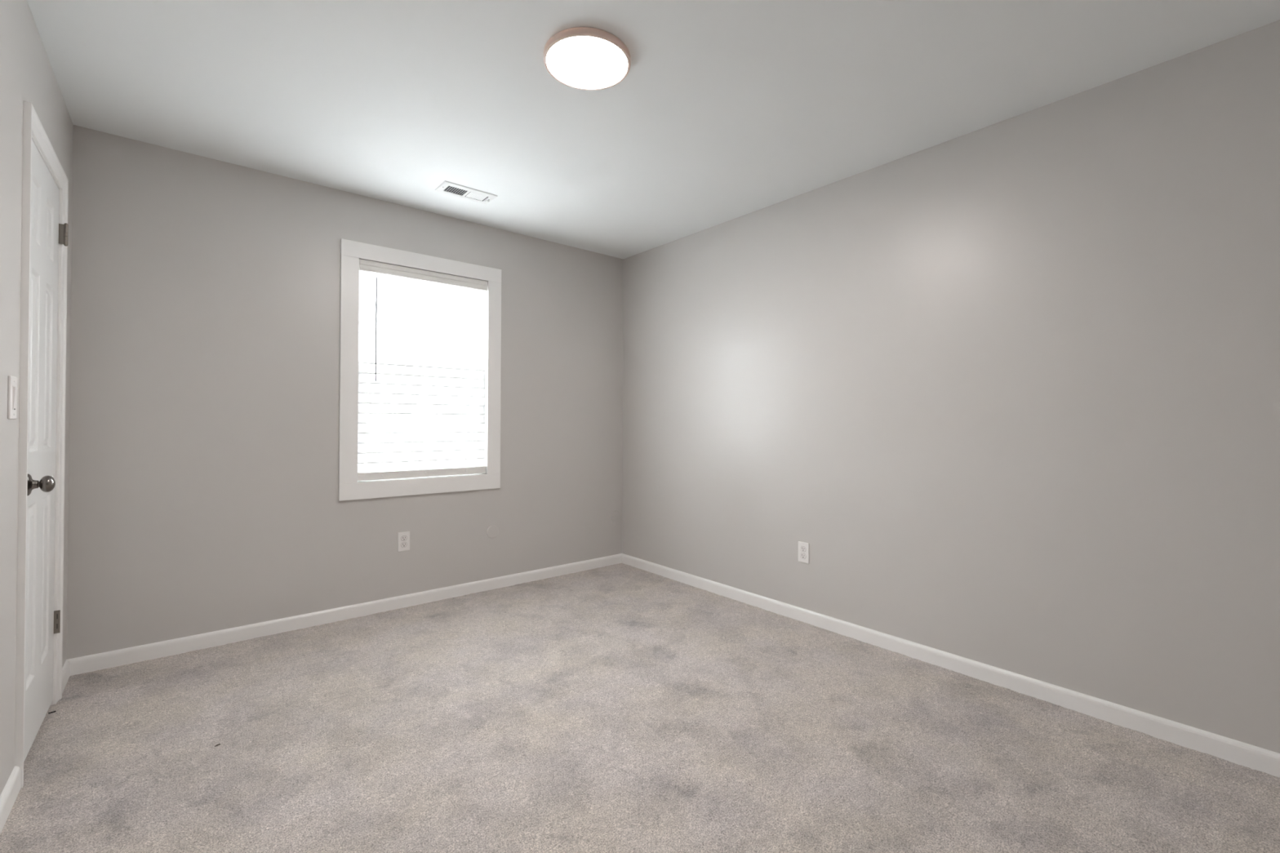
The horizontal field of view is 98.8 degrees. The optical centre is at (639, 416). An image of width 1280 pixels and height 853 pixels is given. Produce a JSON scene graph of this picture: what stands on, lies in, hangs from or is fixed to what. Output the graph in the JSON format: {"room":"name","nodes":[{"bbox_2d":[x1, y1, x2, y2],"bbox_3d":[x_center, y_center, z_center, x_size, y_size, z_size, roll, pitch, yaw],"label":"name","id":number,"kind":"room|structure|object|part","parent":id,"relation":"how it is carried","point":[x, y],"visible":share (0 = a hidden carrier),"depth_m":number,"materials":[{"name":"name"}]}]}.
{"room":"empty bedroom","nodes":[
{"label":"empty bedroom","id":0,"kind":"room"},
{"bbox_2d":[0,0,73,795],"bbox_3d":[-1.178,-0.087,0.704,0.140,2.540,4.370,1,-1,-40],"label":"wall","id":1,"kind":"structure","parent":0,"point":[27,74],"depth_m":1.62,"materials":[{"name":"grey paint"}]},
{"bbox_2d":[0,765,21,834],"bbox_3d":[-0.859,1.105,0.425,0.013,0.092,3.260,1,-1,-40],"label":"baseboard","id":2,"kind":"structure","parent":1,"relation":"attached to","point":[10,793],"depth_m":1.58,"materials":[{"name":"white paint"}]},
{"bbox_2d":[7,375,17,419],"bbox_3d":[-1.828,-0.056,1.601,0.011,0.125,0.077,1,-1,-40],"label":"light switch","id":3,"kind":"object","parent":1,"relation":"attached to","point":[12,380],"visible":1,"depth_m":1.59,"materials":[{"name":"white plastic"}]},
{"bbox_2d":[14,101,68,788],"bbox_3d":[-2.161,0.088,1.931,0.203,2.122,0.713,1,-1,-40],"label":"door","id":4,"kind":"structure","parent":1,"relation":"in","point":[45,183],"depth_m":1.93,"materials":[{"name":"white paint"}]},
{"bbox_3d":[-1.916,0.087,1.708,0.019,2.122,0.057,1,-1,-40],"label":"casing","id":5,"kind":"part","parent":4,"relation":"part of","materials":[{"name":"white paint"}]},
{"bbox_3d":[-1.973,0.220,1.785,0.030,0.072,0.072,1,-1,-40],"label":"knob","id":6,"kind":"part","parent":4,"relation":"part of","materials":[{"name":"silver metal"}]},
{"bbox_3d":[-2.122,-0.944,1.969,0.019,0.057,0.713,1,-1,-40],"label":"casing","id":7,"kind":"part","parent":4,"relation":"part of","materials":[{"name":"white paint"}]},
{"bbox_3d":[-2.336,0.089,2.212,0.019,2.122,0.057,1,-1,-40],"label":"casing","id":8,"kind":"part","parent":4,"relation":"part of","materials":[{"name":"white paint"}]},
{"bbox_2d":[62,659,70,693],"bbox_3d":[-2.441,1.115,2.323,0.013,0.092,0.256,1,-1,-40],"label":"baseboard","id":9,"kind":"structure","parent":1,"relation":"attached to","point":[66,668],"depth_m":2.34,"materials":[{"name":"white paint"}]},
{"bbox_2d":[66,124,623,659],"bbox_3d":[-1.376,-0.066,3.474,3.383,2.540,0.140,1,-1,-40],"label":"wall","id":10,"kind":"structure","parent":0,"point":[203,460],"depth_m":2.88,"materials":[{"name":"grey paint"}]},
{"bbox_2d":[67,553,622,675],"bbox_3d":[-1.332,1.128,3.405,3.103,0.092,0.013,1,-1,-40],"label":"baseboard","id":11,"kind":"structure","parent":10,"relation":"attached to","point":[82,664],"depth_m":3.00,"materials":[{"name":"white paint"}]},
{"bbox_2d":[397,531,409,551],"bbox_3d":[-1.432,0.755,3.328,0.070,0.114,0.008,1,-1,-40],"label":"wall outlet","id":12,"kind":"object","parent":10,"relation":"attached to","point":[403,538],"visible":1,"depth_m":3.33,"materials":[{"name":"white plastic"}]},
{"bbox_2d":[400,542,407,547],"bbox_3d":[-1.431,0.775,3.326,0.036,0.030,0.001,1,-1,-40],"label":"receptacle","id":13,"kind":"object","parent":12,"relation":"attached to","point":[403,544],"depth_m":3.33,"materials":[{"name":"white plastic"}]},
{"bbox_2d":[400,535,407,541],"bbox_3d":[-1.430,0.736,3.326,0.034,0.028,0.002,1,-1,-40],"label":"receptacle","id":14,"kind":"object","parent":12,"relation":"attached to","point":[403,538],"depth_m":3.33,"materials":[{"name":"white plastic"}]},
{"bbox_2d":[338,238,501,501],"bbox_3d":[-1.371,-0.264,3.474,0.975,1.483,0.168,1,-1,-40],"label":"window","id":15,"kind":"structure","parent":10,"relation":"in","point":[349,488],"depth_m":3.32,"materials":[{"name":"white paint"}]},
{"bbox_3d":[-1.385,0.035,3.486,0.786,0.690,0.030,1,-1,-40],"label":"sash","id":16,"kind":"part","parent":15,"relation":"part of","materials":[{"name":"white plastic"}]},
{"bbox_3d":[-1.405,-0.591,3.518,0.786,0.642,0.030,1,-1,-40],"label":"sash","id":17,"kind":"part","parent":15,"relation":"part of","materials":[{"name":"white plastic"}]},
{"bbox_2d":[357,258,487,480],"bbox_3d":[-1.341,-0.269,3.437,0.782,1.286,0.060,1,-1,-40],"label":"window blind","id":18,"kind":"object","parent":15,"relation":"attached to","point":[421,345],"visible":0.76,"depth_m":3.41,"materials":[{"name":"white"}]},
{"bbox_3d":[-1.538,-0.260,3.274,0.013,1.228,0.045,1,-1,-40],"label":"ladder cord","id":19,"kind":"part","parent":18,"relation":"part of","materials":[{"name":"white fabric"}]},
{"bbox_3d":[-1.345,0.350,3.434,0.782,0.048,0.042,1,-1,-40],"label":"rail","id":20,"kind":"part","parent":18,"relation":"part of","materials":[{"name":"white plastic"}]},
{"bbox_3d":[-1.343,-0.258,3.436,0.013,1.228,0.045,1,-1,-40],"label":"ladder cord","id":21,"kind":"part","parent":18,"relation":"part of","materials":[{"name":"white fabric"}]},
{"bbox_3d":[-1.145,-0.255,3.601,0.013,1.228,0.045,1,-1,-40],"label":"ladder cord","id":22,"kind":"part","parent":18,"relation":"part of","materials":[{"name":"white fabric"}]},
{"bbox_2d":[0,563,1279,852],"bbox_3d":[-0.017,1.146,1.757,3.213,0.006,4.250,1,-1,-40],"label":"floor","id":23,"kind":"structure","parent":0,"point":[620,708],"depth_m":1.88,"materials":[{"name":"carpet"}]},
{"bbox_2d":[26,0,1279,258],"bbox_3d":[0.028,-1.354,1.806,3.383,0.120,4.510,1,-1,-40],"label":"ceiling","id":24,"kind":"structure","parent":0,"point":[723,111],"depth_m":2.15,"materials":[{"name":"white paint"}]},
{"bbox_2d":[435,180,497,204],"bbox_3d":[-0.995,-1.279,3.147,0.307,0.015,0.156,1,-1,-40],"label":"ceiling vent","id":25,"kind":"object","parent":24,"relation":"in","point":[446,187],"visible":1,"depth_m":3.14,"materials":[{"name":"white metal"}]},
{"bbox_2d":[543,26,631,90],"bbox_3d":[-0.189,-1.278,1.972,0.311,0.030,0.311,1,-1,-40],"label":"ceiling light","id":26,"kind":"object","parent":24,"relation":"in","point":[582,58],"visible":1,"depth_m":1.94,"materials":[{"name":"beige plastic"}]},
{"bbox_2d":[622,19,1279,753],"bbox_3d":[1.313,-0.061,2.780,0.140,2.540,4.370,1,-1,-40],"label":"wall","id":27,"kind":"structure","parent":0,"point":[1010,387],"depth_m":2.31,"materials":[{"name":"grey paint"}]},
{"bbox_2d":[798,541,808,563],"bbox_3d":[0.929,0.769,3.116,0.008,0.114,0.070,1,-1,-40],"label":"wall outlet","id":28,"kind":"object","parent":27,"relation":"attached to","point":[803,548],"visible":1,"depth_m":3.11,"materials":[{"name":"white plastic"}]},
{"bbox_2d":[800,552,805,559],"bbox_3d":[0.926,0.789,3.114,0.002,0.030,0.036,1,-1,-40],"label":"receptacle","id":29,"kind":"object","parent":28,"relation":"attached to","point":[802,554],"depth_m":3.11,"materials":[{"name":"white plastic"}]},
{"bbox_2d":[800,546,805,551],"bbox_3d":[0.926,0.750,3.114,0.002,0.030,0.036,1,-1,-40],"label":"receptacle","id":30,"kind":"object","parent":28,"relation":"attached to","point":[802,548],"depth_m":3.11,"materials":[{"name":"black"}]},
{"bbox_2d":[622,553,1279,777],"bbox_3d":[1.205,1.133,2.775,0.013,0.092,4.230,1,-1,-40],"label":"baseboard","id":31,"kind":"structure","parent":27,"relation":"attached to","point":[1254,757],"depth_m":2.30,"materials":[{"name":"white paint"}]},
{"label":"outside","id":32,"kind":"structure","parent":0,"visible":0},
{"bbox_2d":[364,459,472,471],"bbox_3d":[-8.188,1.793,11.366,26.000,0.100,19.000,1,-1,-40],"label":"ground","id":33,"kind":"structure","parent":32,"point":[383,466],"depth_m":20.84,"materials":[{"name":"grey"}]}
]}

